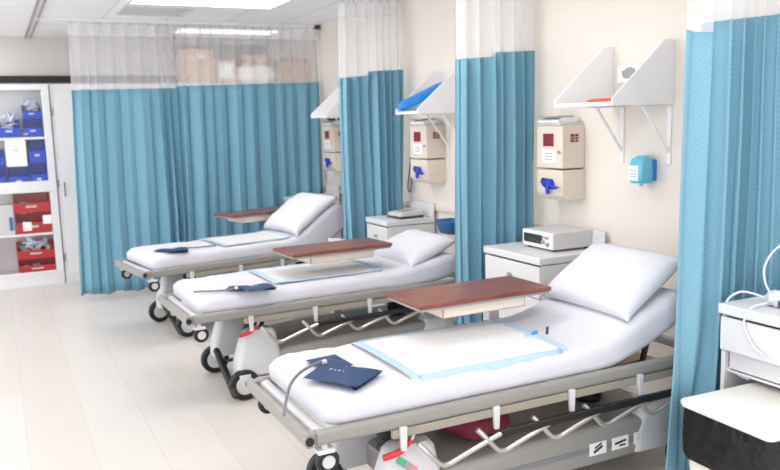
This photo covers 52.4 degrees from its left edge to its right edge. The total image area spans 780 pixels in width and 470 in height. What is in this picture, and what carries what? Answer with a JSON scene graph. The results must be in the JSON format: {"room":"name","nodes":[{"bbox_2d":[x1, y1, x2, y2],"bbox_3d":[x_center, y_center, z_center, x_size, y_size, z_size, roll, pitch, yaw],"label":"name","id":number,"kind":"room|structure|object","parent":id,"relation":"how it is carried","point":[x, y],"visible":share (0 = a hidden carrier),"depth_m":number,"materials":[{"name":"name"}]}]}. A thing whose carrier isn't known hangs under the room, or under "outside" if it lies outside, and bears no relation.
{"room":"hospital room","nodes":[
{"label":"hospital room","id":0,"kind":"room"},
{"bbox_2d":[0,36,317,83],"bbox_3d":[-4.026,-0.903,9.430,7.600,2.820,0.140,-6,9,-26],"label":"wall","id":1,"kind":"structure","parent":0,"point":[19,56],"depth_m":9.51,"materials":[{"name":"paint"}]},
{"bbox_2d":[0,76,177,82],"bbox_3d":[-4.634,-1.747,8.903,6.200,0.076,0.060,-6,9,-26],"label":"trim","id":2,"kind":"structure","parent":1,"relation":"attached to","point":[3,79],"depth_m":9.37,"materials":[{"name":"black rubber"}]},
{"bbox_2d":[175,44,267,65],"bbox_3d":[-2.134,-2.288,10.103,1.180,0.265,0.030,-6,9,-26],"label":"trim","id":3,"kind":"structure","parent":1,"relation":"attached to","point":[233,50],"depth_m":10.11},
{"bbox_2d":[0,0,389,41],"bbox_3d":[-1.498,-1.697,4.209,7.700,0.100,11.600,-6,9,-26],"label":"ceiling","id":4,"kind":"structure","parent":0,"point":[15,15],"depth_m":7.75,"materials":[{"name":"paint"}]},
{"bbox_2d":[24,0,38,37],"bbox_3d":[-2.806,-1.908,6.341,0.016,0.018,6.200,-6,9,-26],"label":"trim","id":5,"kind":"structure","parent":4,"relation":"attached to","point":[37,1],"depth_m":7.45,"materials":[{"name":"grey plastic"}]},
{"bbox_2d":[29,0,46,37],"bbox_3d":[-2.757,-1.913,6.365,0.016,0.018,6.200,-6,9,-26],"label":"trim","id":6,"kind":"structure","parent":4,"relation":"attached to","point":[44,1],"depth_m":7.46,"materials":[{"name":"grey plastic"}]},
{"bbox_2d":[115,5,194,16],"bbox_3d":[-2.178,-2.069,7.333,0.620,0.016,0.560,-6,9,-26],"label":"ceiling vent","id":7,"kind":"object","parent":4,"relation":"in","point":[136,10],"visible":1,"depth_m":7.30,"materials":[{"name":"white metal"}]},
{"bbox_2d":[35,17,319,29],"bbox_3d":[-2.078,-2.178,8.169,2.890,0.045,0.046,-6,9,-26],"label":"track","id":8,"kind":"object","parent":4,"relation":"attached to","point":[317,27],"visible":1,"depth_m":8.09,"materials":[{"name":"white metal"}]},
{"bbox_2d":[68,21,186,295],"bbox_3d":[-2.673,-0.772,8.056,1.086,2.732,0.174,-6,9,-26],"label":"privacy curtain","id":9,"kind":"object","parent":8,"relation":"hanging from","point":[129,177],"visible":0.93,"depth_m":8.06,"materials":[{"name":"blue fabric"}]},
{"bbox_2d":[174,24,322,277],"bbox_3d":[-1.493,-0.888,8.635,1.646,2.732,0.200,-6,9,-26],"label":"privacy curtain","id":10,"kind":"object","parent":8,"relation":"hanging from","point":[243,146],"visible":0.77,"depth_m":8.57,"materials":[{"name":"blue fabric"}]},
{"bbox_2d":[126,0,291,9],"bbox_3d":[-1.520,-2.002,6.754,1.300,0.020,0.710,-6,9,-26],"label":"recessed light","id":11,"kind":"object","parent":4,"relation":"in","point":[247,4],"visible":1,"depth_m":6.93,"materials":[{"name":"white plastic"}]},
{"bbox_2d":[173,26,264,33],"bbox_3d":[-1.855,-2.323,9.044,1.200,0.020,0.550,-6,9,-26],"label":"recessed light","id":12,"kind":"object","parent":4,"relation":"in","point":[184,26],"visible":0.02,"depth_m":8.81,"materials":[{"name":"white plastic"}]},
{"bbox_2d":[364,0,395,1],"bbox_3d":[-1.160,-1.963,6.438,2.700,0.028,0.030,-6,9,-26],"label":"track","id":13,"kind":"object","parent":4,"relation":"attached to","point":[364,0],"visible":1,"depth_m":6.97,"materials":[{"name":"white metal"}]},
{"bbox_2d":[337,0,373,239],"bbox_3d":[-0.298,-0.700,7.045,0.290,2.717,0.141,-4,9,-15],"label":"privacy curtain","id":14,"kind":"object","parent":13,"relation":"hanging from","point":[356,175],"visible":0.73,"depth_m":7.04,"materials":[{"name":"blue fabric"}]},
{"bbox_2d":[366,0,403,215],"bbox_3d":[-0.023,-0.714,7.082,0.330,2.717,0.163,-6,9,-26],"label":"privacy curtain","id":15,"kind":"object","parent":13,"relation":"hanging from","point":[385,88],"visible":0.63,"depth_m":7.04,"materials":[{"name":"blue fabric"}]},
{"bbox_2d":[0,281,665,469],"bbox_3d":[-1.416,1.192,4.625,7.700,0.100,11.600,-6,9,-26],"label":"floor","id":16,"kind":"structure","parent":0,"point":[88,381],"depth_m":5.14,"materials":[{"name":"tile"}]},
{"bbox_2d":[0,84,64,289],"bbox_3d":[-4.475,-0.528,8.881,1.350,2.260,0.442,-6,9,-26],"label":"storage cabinet","id":17,"kind":"object","parent":16,"relation":"on","point":[11,95],"visible":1,"depth_m":9.01,"materials":[{"name":"white laminate"}]},
{"bbox_2d":[0,166,6,182],"bbox_3d":[-4.399,-0.636,8.848,0.229,0.260,0.272,-6,9,-26],"label":"bin","id":18,"kind":"object","parent":17,"relation":"on","point":[3,178],"visible":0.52,"depth_m":8.94,"materials":[{"name":"plastic"}]},
{"bbox_2d":[0,149,4,165],"bbox_3d":[-4.408,-0.850,8.816,0.214,0.188,0.272,-6,9,-26],"label":"bin","id":19,"kind":"object","parent":18,"relation":"on","point":[2,161],"visible":1,"depth_m":8.75,"materials":[{"name":"plastic"}]},
{"bbox_2d":[0,203,14,235],"bbox_3d":[-4.309,-0.174,8.920,0.140,0.340,0.183,-6,9,-26],"label":"box","id":20,"kind":"object","parent":17,"relation":"on","point":[6,210],"visible":1,"depth_m":8.84,"materials":[{"name":"white cardboard"}]},
{"bbox_2d":[0,270,18,274],"bbox_3d":[-4.452,0.459,9.027,1.285,0.025,0.370,-6,9,-26],"label":"shelf","id":21,"kind":"object","parent":17,"relation":"attached to","point":[2,272],"depth_m":9.12,"materials":[{"name":"white laminate"}]},
{"bbox_2d":[0,112,21,137],"bbox_3d":[-4.253,-1.227,8.844,0.254,0.281,0.274,-6,9,-26],"label":"bin","id":22,"kind":"object","parent":17,"relation":"on","point":[9,127],"visible":1,"depth_m":8.77,"materials":[{"name":"plastic"}]},
{"bbox_2d":[8,166,29,181],"bbox_3d":[-4.189,-0.650,8.952,0.205,0.245,0.272,-6,9,-26],"label":"bin","id":23,"kind":"object","parent":17,"relation":"on","point":[16,174],"visible":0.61,"depth_m":9.03,"materials":[{"name":"plastic"}]},
{"bbox_2d":[4,140,27,166],"bbox_3d":[-4.184,-0.918,8.869,0.210,0.300,0.162,-6,9,-26],"label":"pack","id":24,"kind":"object","parent":23,"relation":"on","point":[15,150],"visible":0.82,"depth_m":8.80,"materials":[{"name":"white"}]},
{"bbox_2d":[0,136,44,139],"bbox_3d":[-4.495,-1.060,8.808,1.285,0.025,0.370,-6,9,-26],"label":"shelf","id":25,"kind":"object","parent":17,"relation":"attached to","point":[22,137],"depth_m":8.82,"materials":[{"name":"white laminate"}]},
{"bbox_2d":[0,228,52,237],"bbox_3d":[-4.465,0.009,8.962,1.285,0.025,0.370,-6,9,-26],"label":"shelf","id":26,"kind":"object","parent":17,"relation":"attached to","point":[46,233],"depth_m":8.95,"materials":[{"name":"white laminate"}]},
{"bbox_2d":[22,119,42,136],"bbox_3d":[-4.038,-1.199,8.954,0.221,0.208,0.277,-6,9,-26],"label":"bin","id":27,"kind":"object","parent":17,"relation":"in","point":[31,128],"visible":0.99,"depth_m":8.88,"materials":[{"name":"plastic"}]},
{"bbox_2d":[20,98,40,118],"bbox_3d":[-4.044,-1.422,8.923,0.219,0.234,0.275,-6,9,-26],"label":"bin","id":28,"kind":"object","parent":27,"relation":"on","point":[30,109],"visible":0.99,"depth_m":8.84,"materials":[{"name":"plastic"}]},
{"bbox_2d":[15,212,52,234],"bbox_3d":[-4.079,-0.140,9.073,0.370,0.244,0.272,-6,9,-26],"label":"bin","id":29,"kind":"object","parent":17,"relation":"in","point":[36,218],"visible":0.79,"depth_m":9.04,"materials":[{"name":"plastic"}]},
{"bbox_2d":[23,222,31,230],"bbox_3d":[-4.079,-0.095,8.923,0.090,0.100,0.003,-6,9,-26],"label":"paper tag","id":30,"kind":"object","parent":29,"relation":"attached to","point":[27,226],"visible":1,"depth_m":8.92,"materials":[{"name":"white paper"}]},
{"bbox_2d":[12,192,50,213],"bbox_3d":[-4.087,-0.360,9.041,0.375,0.218,0.272,-6,9,-26],"label":"bin","id":31,"kind":"object","parent":29,"relation":"on","point":[23,203],"visible":0.99,"depth_m":9.00,"materials":[{"name":"plastic"}]},
{"bbox_2d":[43,215,51,223],"bbox_3d":[-3.893,-0.178,9.005,0.090,0.100,0.003,-6,9,-26],"label":"paper tag","id":32,"kind":"object","parent":29,"relation":"attached to","point":[47,219],"visible":1,"depth_m":9.00,"materials":[{"name":"white paper"}]},
{"bbox_2d":[17,257,56,272],"bbox_3d":[-4.061,0.345,9.146,0.410,0.177,0.272,-6,9,-26],"label":"bin","id":33,"kind":"object","parent":17,"relation":"on","point":[40,264],"visible":0.7,"depth_m":9.11,"materials":[{"name":"plastic"}]},
{"bbox_2d":[16,235,54,259],"bbox_3d":[-4.067,0.104,9.111,0.410,0.301,0.272,-6,9,-26],"label":"bin","id":34,"kind":"object","parent":33,"relation":"on","point":[31,248],"visible":0.84,"depth_m":9.04,"materials":[{"name":"plastic"}]},
{"bbox_2d":[29,163,47,180],"bbox_3d":[-3.998,-0.685,9.042,0.207,0.271,0.274,-6,9,-26],"label":"bin","id":35,"kind":"object","parent":17,"relation":"on","point":[38,171],"visible":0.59,"depth_m":9.11,"materials":[{"name":"plastic"}]},
{"bbox_2d":[27,140,45,162],"bbox_3d":[-4.005,-0.948,9.005,0.185,0.250,0.272,-6,9,-26],"label":"bin","id":36,"kind":"object","parent":35,"relation":"on","point":[36,148],"visible":1,"depth_m":8.93,"materials":[{"name":"plastic"}]},
{"bbox_2d":[48,84,173,282],"bbox_3d":[-3.240,-0.648,9.472,1.380,2.260,0.464,-6,9,-26],"label":"tall cabinet","id":37,"kind":"object","parent":16,"relation":"on","point":[60,97],"visible":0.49,"depth_m":9.04,"materials":[{"name":"white laminate"}]},
{"bbox_2d":[174,83,274,87],"bbox_3d":[-1.763,-0.793,10.194,1.900,2.260,0.464,-6,9,-26],"label":"tall cabinet","id":38,"kind":"object","parent":16,"relation":"on","point":[180,84],"visible":0.02,"depth_m":9.64,"materials":[{"name":"white laminate"}]},
{"bbox_2d":[176,49,215,83],"bbox_3d":[-2.380,-2.054,9.716,0.380,0.406,0.353,-6,9,-26],"label":"cardboard box","id":39,"kind":"object","parent":38,"relation":"on","point":[193,65],"visible":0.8,"depth_m":9.57,"materials":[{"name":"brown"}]},
{"bbox_2d":[214,54,233,61],"bbox_3d":[-2.120,-2.084,9.955,0.280,0.382,0.195,-6,9,-26],"label":"cardboard box","id":40,"kind":"object","parent":38,"relation":"on","point":[217,57],"visible":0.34,"depth_m":9.90,"materials":[{"name":"brown cardboard"}]},
{"bbox_2d":[214,61,236,82],"bbox_3d":[-2.036,-2.001,9.789,0.230,0.261,0.183,-6,9,-26],"label":"cardboard box","id":41,"kind":"object","parent":38,"relation":"on","point":[225,72],"visible":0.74,"depth_m":9.71,"materials":[{"name":"white cardboard"}]},
{"bbox_2d":[240,49,266,65],"bbox_3d":[-1.747,-2.154,10.161,0.300,0.442,0.185,-6,9,-26],"label":"cardboard box","id":42,"kind":"object","parent":38,"relation":"on","point":[248,57],"visible":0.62,"depth_m":10.08,"materials":[{"name":"brown"}]},
{"bbox_2d":[236,64,275,82],"bbox_3d":[-1.705,-2.003,9.952,0.565,0.267,0.236,-6,9,-26],"label":"plastic bag","id":43,"kind":"object","parent":38,"relation":"on","point":[245,73],"visible":0.8,"depth_m":9.86,"materials":[{"name":"white plastic"}]},
{"bbox_2d":[271,58,311,82],"bbox_3d":[-1.290,-2.116,10.261,0.470,0.312,0.340,-6,9,-26],"label":"cardboard box","id":44,"kind":"object","parent":38,"relation":"on","point":[287,70],"visible":0.86,"depth_m":10.11,"materials":[{"name":"brown cardboard"}]},
{"bbox_2d":[114,202,342,336],"bbox_3d":[-1.317,0.247,7.289,2.166,1.006,0.848,-7,10,-35],"label":"stretcher","id":45,"kind":"object","parent":16,"relation":"on","point":[172,267],"visible":0.48,"depth_m":6.89,"materials":[{"name":"grey plastic"}]},
{"bbox_2d":[154,245,215,251],"bbox_3d":[-1.724,0.114,6.687,0.521,0.035,0.276,-4,9,-17],"label":"blood pressure cuff","id":46,"kind":"object","parent":45,"relation":"on","point":[179,248],"visible":1,"depth_m":6.64,"materials":[{"name":"blue fabric"}]},
{"bbox_2d":[200,230,290,245],"bbox_3d":[-1.329,0.020,7.267,0.661,0.032,0.580,-7,10,-35],"label":"underpad","id":47,"kind":"object","parent":45,"relation":"on","point":[264,235],"visible":1,"depth_m":7.23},
{"bbox_2d":[262,192,337,235],"bbox_3d":[-0.862,-0.217,7.560,0.464,0.337,0.700,-7,10,-35],"label":"pillow","id":48,"kind":"object","parent":45,"relation":"on","point":[300,210],"visible":1,"depth_m":7.38,"materials":[{"name":"white fabric"}]},
{"bbox_2d":[213,206,280,266],"bbox_3d":[-1.322,0.199,7.994,0.800,0.900,0.416,-9,11,-43],"label":"table","id":49,"kind":"object","parent":16,"relation":"on","point":[258,214],"visible":0.3,"depth_m":7.75,"materials":[{"name":"red wood"}]},
{"bbox_2d":[228,215,270,222],"bbox_3d":[-1.335,-0.180,7.912,0.480,0.050,0.295,-9,11,-43],"label":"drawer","id":50,"kind":"object","parent":49,"relation":"on","point":[245,218],"depth_m":7.72,"materials":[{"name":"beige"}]},
{"bbox_2d":[158,252,455,399],"bbox_3d":[-0.464,0.570,5.680,2.166,0.778,0.848,-6,9,-28],"label":"stretcher","id":51,"kind":"object","parent":16,"relation":"on","point":[239,316],"visible":0.78,"depth_m":5.33,"materials":[{"name":"white fabric"}]},
{"bbox_2d":[194,283,276,292],"bbox_3d":[-0.957,0.332,5.025,0.529,0.035,0.229,0,8,10],"label":"blood pressure cuff","id":52,"kind":"object","parent":51,"relation":"on","point":[263,286],"visible":1,"depth_m":4.97,"materials":[{"name":"blue fabric"}]},
{"bbox_2d":[246,259,382,283],"bbox_3d":[-0.540,0.245,5.610,0.800,0.016,0.580,-6,9,-28],"label":"underpad","id":53,"kind":"object","parent":51,"relation":"on","point":[304,271],"visible":0.87,"depth_m":5.54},
{"bbox_2d":[270,305,455,355],"bbox_3d":[-0.304,0.718,5.788,1.516,0.185,0.707,-6,9,-26],"label":"rail","id":54,"kind":"object","parent":51,"relation":"attached to","point":[346,334],"depth_m":5.60,"materials":[{"name":"white metal"}]},
{"bbox_2d":[373,229,454,266],"bbox_3d":[0.166,0.086,5.964,0.392,0.209,0.660,-6,9,-28],"label":"pillow","id":55,"kind":"object","parent":51,"relation":"on","point":[411,247],"visible":0.88,"depth_m":5.78,"materials":[{"name":"white fabric"}]},
{"bbox_2d":[283,183,340,264],"bbox_3d":[-0.859,-0.010,8.755,0.538,1.070,0.367,-6,9,-26],"label":"base cabinet","id":56,"kind":"object","parent":16,"relation":"on","point":[332,190],"visible":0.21,"depth_m":8.71,"materials":[{"name":"laminate"}]},
{"bbox_2d":[272,237,391,312],"bbox_3d":[-0.510,0.491,5.807,0.760,0.900,0.843,-6,9,-30],"label":"table","id":57,"kind":"object","parent":16,"relation":"on","point":[335,249],"visible":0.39,"depth_m":5.45,"materials":[{"name":"red wood"}]},
{"bbox_2d":[296,250,372,264],"bbox_3d":[-0.397,0.135,5.543,0.480,0.050,0.295,-6,9,-30],"label":"drawer","id":58,"kind":"object","parent":57,"relation":"on","point":[355,254],"depth_m":5.40,"materials":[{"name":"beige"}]},
{"bbox_2d":[366,200,434,306],"bbox_3d":[0.088,0.243,6.937,0.478,1.035,0.427,-6,9,-26],"label":"base cabinet","id":59,"kind":"object","parent":16,"relation":"on","point":[382,227],"visible":0.3,"depth_m":6.77,"materials":[{"name":"laminate"}]},
{"bbox_2d":[387,208,423,219],"bbox_3d":[0.132,-0.184,6.854,0.240,0.062,0.220,-6,9,-30],"label":"medical device","id":60,"kind":"object","parent":59,"relation":"on","point":[409,213],"visible":1,"depth_m":6.79,"materials":[{"name":"grey plastic"}]},
{"bbox_2d":[245,287,676,469],"bbox_3d":[0.483,0.756,3.780,2.166,0.900,0.848,-6,9,-26],"label":"stretcher","id":61,"kind":"object","parent":16,"relation":"on","point":[569,410],"visible":0.73,"depth_m":3.50,"materials":[{"name":"white fabric"}]},
{"bbox_2d":[283,354,381,415],"bbox_3d":[-0.208,0.600,3.286,0.366,0.123,0.527,-1,8,7],"label":"blood pressure cuff","id":62,"kind":"object","parent":61,"relation":"on","point":[331,368],"visible":1,"depth_m":3.21,"materials":[{"name":"blue fabric"}]},
{"bbox_2d":[350,320,567,380],"bbox_3d":[0.311,0.525,3.655,0.800,0.061,0.662,-6,9,-26],"label":"underpad","id":63,"kind":"object","parent":61,"relation":"on","point":[429,354],"visible":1,"depth_m":3.57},
{"bbox_2d":[523,330,537,336],"bbox_3d":[0.673,0.471,3.770,0.040,0.012,0.118,6,11,43],"label":"packet","id":64,"kind":"object","parent":63,"relation":"on","point":[536,331],"visible":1,"depth_m":3.76,"materials":[{"name":"blue plastic"}]},
{"bbox_2d":[438,413,509,440],"bbox_3d":[0.358,0.821,3.692,0.375,0.179,0.469,-6,9,-26],"label":"folded blanket","id":65,"kind":"object","parent":61,"relation":"on","point":[466,431],"visible":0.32,"depth_m":3.49,"materials":[{"name":"red fabric"}]},
{"bbox_2d":[366,388,641,469],"bbox_3d":[0.645,0.965,3.893,1.502,0.185,0.674,-6,9,-26],"label":"rail","id":66,"kind":"object","parent":61,"relation":"attached to","point":[591,443],"depth_m":3.65,"materials":[{"name":"white metal"}]},
{"bbox_2d":[540,243,677,320],"bbox_3d":[1.123,0.213,4.036,0.386,0.278,0.660,-6,9,-26],"label":"pillow","id":67,"kind":"object","parent":61,"relation":"on","point":[616,280],"visible":0.98,"depth_m":3.90,"materials":[{"name":"white fabric"}]},
{"bbox_2d":[386,276,550,320],"bbox_3d":[0.375,0.710,4.115,0.760,0.900,0.503,-6,9,-27],"label":"table","id":68,"kind":"object","parent":16,"relation":"on","point":[488,296],"visible":0.45,"depth_m":3.91,"materials":[{"name":"red wood"}]},
{"bbox_2d":[427,297,524,318],"bbox_3d":[0.397,0.336,3.995,0.480,0.050,0.295,-6,9,-27],"label":"drawer","id":69,"kind":"object","parent":68,"relation":"on","point":[508,302],"depth_m":3.85,"materials":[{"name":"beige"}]},
{"bbox_2d":[483,222,605,317],"bbox_3d":[0.978,0.481,5.112,0.523,1.035,0.607,-6,9,-26],"label":"base cabinet","id":70,"kind":"object","parent":16,"relation":"on","point":[516,259],"visible":0.26,"depth_m":4.90,"materials":[{"name":"laminate"}]},
{"bbox_2d":[523,224,592,251],"bbox_3d":[1.109,0.028,4.998,0.357,0.118,0.482,-5,9,-25],"label":"patient monitor","id":71,"kind":"object","parent":70,"relation":"on","point":[552,237],"visible":0.84,"depth_m":4.96,"materials":[{"name":"grey plastic"}]},
{"bbox_2d":[680,382,779,469],"bbox_3d":[1.500,0.969,3.209,0.455,0.584,0.455,-5,9,-24],"label":"waste bin","id":72,"kind":"object","parent":16,"relation":"on","point":[737,427],"visible":1,"depth_m":3.12,"materials":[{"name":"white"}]},
{"bbox_2d":[718,295,779,389],"bbox_3d":[1.839,0.713,3.337,0.576,1.035,0.697,-6,9,-26],"label":"base cabinet","id":73,"kind":"object","parent":16,"relation":"on","point":[738,356],"visible":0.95,"depth_m":3.38,"materials":[{"name":"laminate"}]},
{"bbox_2d":[725,245,779,355],"bbox_3d":[1.634,0.249,3.390,0.306,0.459,0.234,-4,9,-18],"label":"tubing","id":74,"kind":"object","parent":73,"relation":"on","point":[772,296],"visible":1,"depth_m":3.36,"materials":[{"name":"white whitish plastic"}]},
{"bbox_2d":[316,0,779,397],"bbox_3d":[1.441,-0.391,4.816,0.140,2.820,9.760,-6,9,-26],"label":"wall","id":75,"kind":"structure","parent":0,"point":[428,36],"depth_m":5.09,"materials":[{"name":"paint"}]},
{"bbox_2d":[311,87,339,124],"bbox_3d":[-0.520,-1.195,8.008,0.439,0.680,0.424,-6,9,-26],"label":"wall shelf","id":76,"kind":"object","parent":75,"relation":"attached to","point":[329,108],"visible":0.31,"depth_m":8.13,"materials":[{"name":"white laminate"}]},
{"bbox_2d":[322,120,340,171],"bbox_3d":[-0.598,-0.953,8.465,0.219,0.535,0.304,-6,9,-26],"label":"sharps container","id":77,"kind":"object","parent":75,"relation":"attached to","point":[330,129],"visible":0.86,"depth_m":8.36,"materials":[{"name":"beige plastic"}]},
{"bbox_2d":[326,183,338,195],"bbox_3d":[-0.640,-0.505,8.800,0.020,0.115,0.355,-6,9,-26],"label":"backsplash","id":78,"kind":"structure","parent":75,"relation":"attached to","point":[332,189],"depth_m":8.78,"materials":[{"name":"laminate"}]},
{"bbox_2d":[407,157,413,191],"bbox_3d":[0.206,-0.669,7.031,0.173,0.593,0.054,5,10,37],"label":"hanging cord","id":79,"kind":"object","parent":75,"relation":"hanging from","point":[410,157],"visible":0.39,"depth_m":7.09,"materials":[{"name":"grey plastic"}]},
{"bbox_2d":[410,200,434,216],"bbox_3d":[0.280,-0.232,6.972,0.020,0.115,0.415,-6,9,-26],"label":"backsplash","id":80,"kind":"structure","parent":75,"relation":"attached to","point":[428,208],"depth_m":6.92,"materials":[{"name":"laminate"}]},
{"bbox_2d":[395,70,454,153],"bbox_3d":[0.323,-0.976,6.325,0.439,0.680,0.374,-6,9,-26],"label":"wall shelf","id":81,"kind":"object","parent":75,"relation":"attached to","point":[442,100],"visible":0.7,"depth_m":6.18,"materials":[{"name":"white laminate"}]},
{"bbox_2d":[397,82,441,109],"bbox_3d":[0.244,-1.113,6.365,0.396,0.220,0.115,-4,9,-18],"label":"plastic bag","id":82,"kind":"object","parent":81,"relation":"on","point":[413,100],"visible":0.93,"depth_m":6.31,"materials":[{"name":"blue plastic"}]},
{"bbox_2d":[410,118,445,182],"bbox_3d":[0.299,-0.711,6.677,0.219,0.535,0.294,-6,9,-26],"label":"sharps container","id":83,"kind":"object","parent":75,"relation":"attached to","point":[426,143],"visible":0.99,"depth_m":6.58,"materials":[{"name":"beige plastic"}]},
{"bbox_2d":[323,187,544,226],"bbox_3d":[0.255,-0.267,7.082,0.022,0.045,4.710,-6,9,-26],"label":"trim","id":84,"kind":"structure","parent":75,"relation":"attached to","point":[405,202],"depth_m":6.68,"materials":[{"name":"white plastic"}]},
{"bbox_2d":[435,218,454,234],"bbox_3d":[0.504,-0.069,6.393,0.211,0.105,0.268,-6,9,-26],"label":"wall basket","id":85,"kind":"object","parent":75,"relation":"attached to","point":[445,225],"visible":0.59,"depth_m":6.33,"materials":[{"name":"blue plastic"}]},
{"bbox_2d":[453,317,647,395],"bbox_3d":[1.410,0.961,4.976,0.014,0.100,9.760,-6,9,-26],"label":"baseboard","id":86,"kind":"structure","parent":75,"relation":"attached to","point":[628,388],"depth_m":4.84,"materials":[{"name":"laminate"}]},
{"bbox_2d":[537,116,584,200],"bbox_3d":[1.084,-0.497,5.114,0.219,0.535,0.269,-6,9,-26],"label":"sharps container","id":87,"kind":"object","parent":75,"relation":"attached to","point":[560,139],"visible":1,"depth_m":5.03,"materials":[{"name":"beige plastic"}]},
{"bbox_2d":[545,222,605,243],"bbox_3d":[1.191,0.004,5.156,0.020,0.115,0.595,-6,9,-26],"label":"backsplash","id":88,"kind":"structure","parent":75,"relation":"attached to","point":[597,236],"depth_m":4.94,"materials":[{"name":"laminate"}]},
{"bbox_2d":[554,39,675,164],"bbox_3d":[1.254,-0.735,4.470,0.439,0.680,0.492,-6,9,-26],"label":"wall shelf","id":89,"kind":"object","parent":75,"relation":"attached to","point":[652,83],"visible":1,"depth_m":4.34,"materials":[{"name":"white laminate"}]},
{"bbox_2d":[587,98,610,101],"bbox_3d":[1.138,-0.731,4.302,0.020,0.020,0.215,-5,9,-24],"label":"marker","id":90,"kind":"object","parent":89,"relation":"on","point":[598,99],"visible":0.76,"depth_m":4.29,"materials":[{"name":"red plastic"}]},
{"bbox_2d":[617,63,640,82],"bbox_3d":[1.392,-0.944,4.627,0.015,0.100,0.185,-6,9,-26],"label":"notice","id":91,"kind":"object","parent":75,"relation":"attached to","point":[624,72],"visible":0.8,"depth_m":4.64,"materials":[{"name":"white paper"}]},
{"bbox_2d":[621,67,634,78],"bbox_3d":[1.392,-0.943,4.616,0.007,0.072,0.137,-6,9,-26],"label":"picture","id":92,"kind":"object","parent":91,"relation":"attached to","point":[626,72],"depth_m":4.63,"materials":[{"name":"grey paper"}]},
{"bbox_2d":[629,155,656,185],"bbox_3d":[1.439,-0.366,4.516,0.129,0.173,0.118,-6,9,-26],"label":"soap dispenser","id":93,"kind":"object","parent":75,"relation":"attached to","point":[642,168],"visible":1,"depth_m":4.47,"materials":[{"name":"blue plastic"}]},
{"bbox_3d":[-0.279,-1.734,4.680,2.700,0.028,0.030,-6,9,-26],"label":"track","id":94,"kind":"object","parent":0,"visible":0},
{"bbox_2d":[455,56,496,324],"bbox_3d":[0.567,-0.472,5.289,0.278,2.717,0.142,-3,8,-11],"label":"privacy curtain","id":95,"kind":"object","parent":94,"relation":"hanging from","point":[475,78],"visible":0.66,"depth_m":5.29,"materials":[{"name":"blue fabric"}]},
{"bbox_2d":[492,51,534,243],"bbox_3d":[0.844,-0.491,5.369,0.316,2.717,0.152,-6,9,-26],"label":"privacy curtain","id":96,"kind":"object","parent":94,"relation":"hanging from","point":[515,71],"visible":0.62,"depth_m":5.34,"materials":[{"name":"blue fabric"}]},
{"bbox_3d":[0.603,-1.505,2.922,2.700,0.028,0.030,-6,9,-26],"label":"track","id":97,"kind":"object","parent":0,"visible":0},
{"bbox_2d":[665,30,713,469],"bbox_3d":[1.266,-0.198,3.355,0.240,2.745,0.037,-6,9,-26],"label":"privacy curtain","id":98,"kind":"object","parent":97,"relation":"hanging from","point":[699,45],"visible":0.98,"depth_m":3.38,"materials":[{"name":"blue fabric"}]},
{"bbox_2d":[686,14,779,469],"bbox_3d":[1.617,-0.240,3.621,0.610,2.757,0.197,-6,9,-26],"label":"privacy curtain","id":99,"kind":"object","parent":97,"relation":"hanging from","point":[742,214],"visible":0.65,"depth_m":3.58,"materials":[{"name":"blue fabric"}]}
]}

